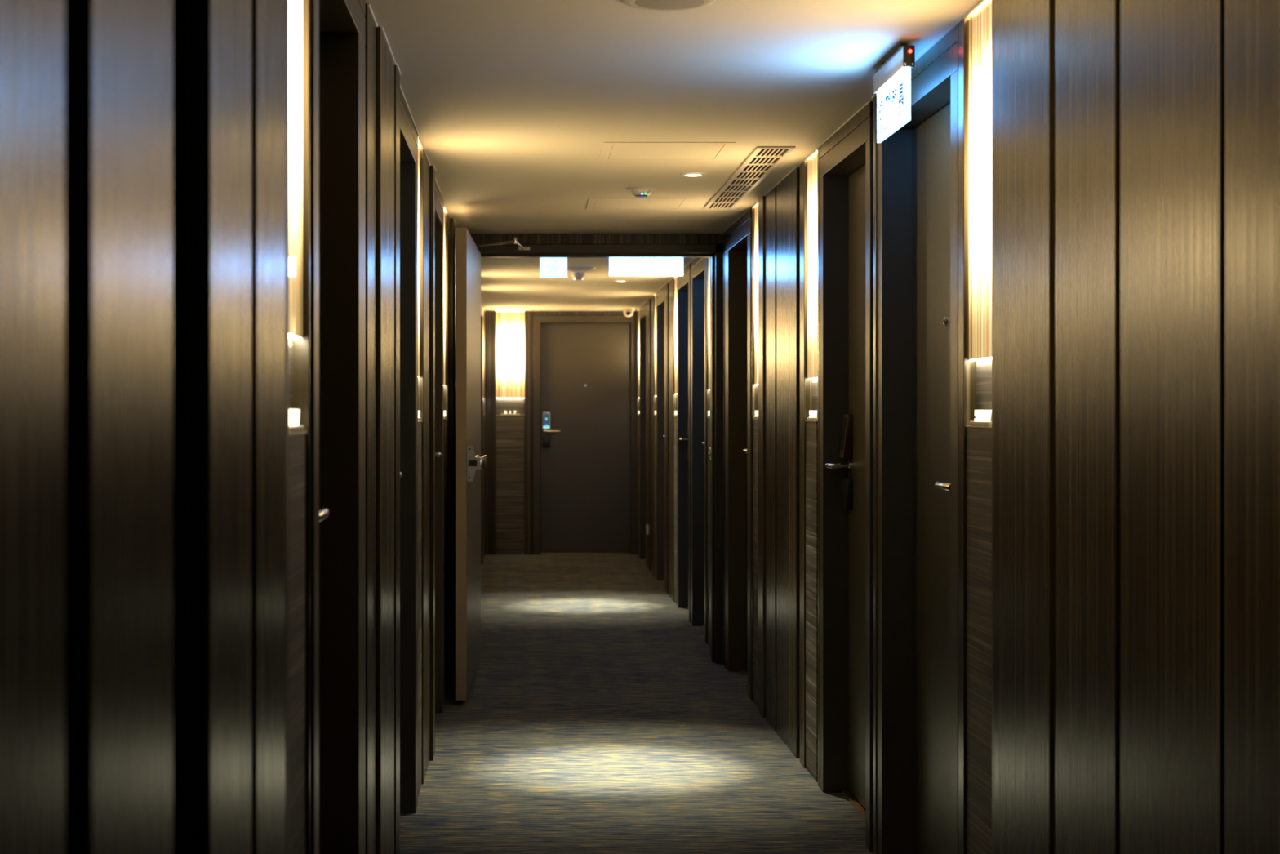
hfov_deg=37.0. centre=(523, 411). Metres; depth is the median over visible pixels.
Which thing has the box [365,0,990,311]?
ceiling
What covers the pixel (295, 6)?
wall light
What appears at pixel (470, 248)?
door
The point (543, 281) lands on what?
access panel
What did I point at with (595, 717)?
floor
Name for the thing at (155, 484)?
wall
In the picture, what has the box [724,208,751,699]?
door
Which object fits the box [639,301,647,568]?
door
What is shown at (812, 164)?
wall light
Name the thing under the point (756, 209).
wall light
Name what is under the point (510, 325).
wall light
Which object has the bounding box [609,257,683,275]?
sign
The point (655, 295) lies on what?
wall light
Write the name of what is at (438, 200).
door
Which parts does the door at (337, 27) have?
lever handle, head panel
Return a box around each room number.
[288,408,303,432]
[417,410,421,420]
[443,410,446,418]
[500,410,519,414]
[753,410,758,418]
[806,410,817,420]
[969,409,991,426]
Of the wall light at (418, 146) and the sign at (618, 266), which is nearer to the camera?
the wall light at (418, 146)
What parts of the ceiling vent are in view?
blade, blade, blade, blade, blade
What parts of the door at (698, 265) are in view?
head panel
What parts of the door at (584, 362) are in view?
lever handle, head panel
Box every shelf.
[288,431,306,435]
[496,414,524,415]
[965,425,991,428]
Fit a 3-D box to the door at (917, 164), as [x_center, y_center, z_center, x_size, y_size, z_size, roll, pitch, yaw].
[1.106,0.196,5.083,0.140,2.250,1.059,0,0,0]
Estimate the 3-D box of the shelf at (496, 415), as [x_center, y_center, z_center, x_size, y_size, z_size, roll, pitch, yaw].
[-0.127,0.035,17.605,0.264,0.005,0.026,0,0,0]
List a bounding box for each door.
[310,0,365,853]
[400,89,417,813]
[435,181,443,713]
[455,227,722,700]
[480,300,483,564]
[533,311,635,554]
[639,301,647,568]
[656,284,666,591]
[676,262,690,622]
[690,257,706,642]
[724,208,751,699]
[819,101,872,852]
[876,23,958,853]
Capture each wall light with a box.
[288,0,306,435]
[417,146,422,422]
[443,209,447,419]
[496,311,524,415]
[637,310,639,415]
[654,294,656,416]
[675,276,677,394]
[706,257,709,417]
[752,204,758,419]
[805,152,817,422]
[965,0,991,428]
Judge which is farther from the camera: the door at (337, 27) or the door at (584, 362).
the door at (584, 362)
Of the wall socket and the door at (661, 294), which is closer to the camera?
the door at (661, 294)
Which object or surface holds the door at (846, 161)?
in the wall at (1119, 504)
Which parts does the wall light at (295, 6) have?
striped glass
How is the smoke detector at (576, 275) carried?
attached to the ceiling
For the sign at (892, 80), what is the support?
hanging from the ceiling
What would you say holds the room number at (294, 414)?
on the wall light at (295, 6)
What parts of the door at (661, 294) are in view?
head panel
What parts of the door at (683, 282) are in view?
lever handle, head panel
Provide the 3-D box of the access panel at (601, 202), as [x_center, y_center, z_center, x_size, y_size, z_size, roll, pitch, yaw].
[0.509,-0.928,8.526,0.451,0.002,0.448,0,0,0]
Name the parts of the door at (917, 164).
head panel, lever handle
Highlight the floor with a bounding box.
[400,553,872,853]
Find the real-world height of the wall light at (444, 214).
0.966 m
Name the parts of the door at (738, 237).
head panel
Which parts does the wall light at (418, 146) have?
striped glass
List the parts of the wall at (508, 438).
wall panel, wall panel, wall panel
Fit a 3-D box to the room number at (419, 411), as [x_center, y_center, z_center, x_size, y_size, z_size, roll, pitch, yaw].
[-0.368,0.015,6.609,0.018,0.036,0.176,0,0,0]
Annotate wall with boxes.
[0,0,485,853]
[485,310,635,554]
[635,0,1279,853]
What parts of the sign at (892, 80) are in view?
lit plate, plate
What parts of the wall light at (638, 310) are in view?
striped glass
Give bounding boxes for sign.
[539,257,567,277]
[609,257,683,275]
[873,43,915,142]
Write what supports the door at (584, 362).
in the wall at (508, 438)
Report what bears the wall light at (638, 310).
attached to the wall at (1119, 504)
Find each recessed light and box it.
[613,280,628,281]
[680,172,706,176]
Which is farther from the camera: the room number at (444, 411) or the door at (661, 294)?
the door at (661, 294)
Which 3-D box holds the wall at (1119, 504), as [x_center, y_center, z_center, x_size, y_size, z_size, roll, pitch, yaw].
[1.100,0.196,7.294,0.152,2.250,20.588,0,0,0]
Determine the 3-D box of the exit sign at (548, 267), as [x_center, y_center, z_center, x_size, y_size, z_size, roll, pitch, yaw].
[0.163,-0.833,10.511,0.168,0.193,0.024,0,0,0]
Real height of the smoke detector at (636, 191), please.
0.032 m
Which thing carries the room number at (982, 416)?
on the wall light at (980, 24)
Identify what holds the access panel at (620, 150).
attached to the ceiling
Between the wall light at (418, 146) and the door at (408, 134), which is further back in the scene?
the wall light at (418, 146)
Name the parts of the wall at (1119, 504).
wall panel, wall panel, wall panel, wall panel, wall panel, wall panel, wall panel, wall panel, wall panel, wall panel, wall panel, wall panel, wall panel, wall panel, wall panel, wall panel, wall panel, wall panel, wall panel, wall panel, wall panel, wall panel, wall panel, wall panel, wall panel, wall panel, wall panel, wall panel, wall panel, wall panel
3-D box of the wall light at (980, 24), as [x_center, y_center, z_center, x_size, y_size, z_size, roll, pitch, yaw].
[1.053,-0.445,4.358,0.026,0.966,0.264,0,0,0]
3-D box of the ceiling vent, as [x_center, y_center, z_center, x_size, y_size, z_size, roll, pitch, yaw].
[0.885,-0.925,7.682,0.133,0.007,2.006,0,0,0]
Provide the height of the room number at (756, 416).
0.036 m
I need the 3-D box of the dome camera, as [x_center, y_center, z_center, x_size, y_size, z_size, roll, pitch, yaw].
[0.945,-0.891,17.250,0.108,0.075,0.108,0,0,0]
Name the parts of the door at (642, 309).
head panel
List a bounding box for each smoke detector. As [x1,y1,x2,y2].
[567,271,589,279]
[626,186,656,196]
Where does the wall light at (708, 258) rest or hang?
attached to the wall at (1119, 504)
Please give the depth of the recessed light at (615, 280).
13.54 m
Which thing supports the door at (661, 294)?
in the wall at (1119, 504)
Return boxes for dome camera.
[622,307,634,316]
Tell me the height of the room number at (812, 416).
0.036 m
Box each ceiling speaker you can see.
[567,266,595,270]
[622,0,715,11]
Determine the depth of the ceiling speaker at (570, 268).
12.25 m
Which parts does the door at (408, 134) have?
head panel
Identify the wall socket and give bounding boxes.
[645,524,648,534]
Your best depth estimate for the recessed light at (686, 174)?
7.44 m
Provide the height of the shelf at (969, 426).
0.005 m
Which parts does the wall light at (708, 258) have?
striped glass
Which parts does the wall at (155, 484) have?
wall panel, wall panel, wall panel, wall panel, wall panel, wall panel, wall panel, wall panel, wall panel, wall panel, wall panel, wall panel, wall panel, wall panel, wall panel, wall panel, wall panel, wall panel, wall panel, wall panel, wall panel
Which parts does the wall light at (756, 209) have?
striped glass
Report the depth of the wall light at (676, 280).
13.15 m
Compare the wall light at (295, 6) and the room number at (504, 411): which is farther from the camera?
the room number at (504, 411)
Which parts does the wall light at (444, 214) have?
striped glass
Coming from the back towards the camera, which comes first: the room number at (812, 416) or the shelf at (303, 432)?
the room number at (812, 416)
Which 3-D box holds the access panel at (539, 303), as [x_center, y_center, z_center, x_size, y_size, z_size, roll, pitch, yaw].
[0.347,-0.928,16.513,0.450,0.002,0.467,0,0,0]
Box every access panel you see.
[537,302,591,305]
[540,279,604,284]
[586,197,693,208]
[598,142,735,159]
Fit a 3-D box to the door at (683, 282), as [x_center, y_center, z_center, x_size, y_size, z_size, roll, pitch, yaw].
[1.106,0.196,12.417,0.140,2.250,1.002,0,0,0]
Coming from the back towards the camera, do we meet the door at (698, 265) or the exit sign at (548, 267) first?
the door at (698, 265)
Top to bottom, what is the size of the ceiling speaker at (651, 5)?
0.014 m
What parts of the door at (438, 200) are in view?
lever handle, head panel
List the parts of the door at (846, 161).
lever handle, edge trim, head panel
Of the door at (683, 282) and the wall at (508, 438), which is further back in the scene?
the wall at (508, 438)
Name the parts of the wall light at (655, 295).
striped glass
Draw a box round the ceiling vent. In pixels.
[703,146,795,208]
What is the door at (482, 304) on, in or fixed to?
in the wall at (155, 484)

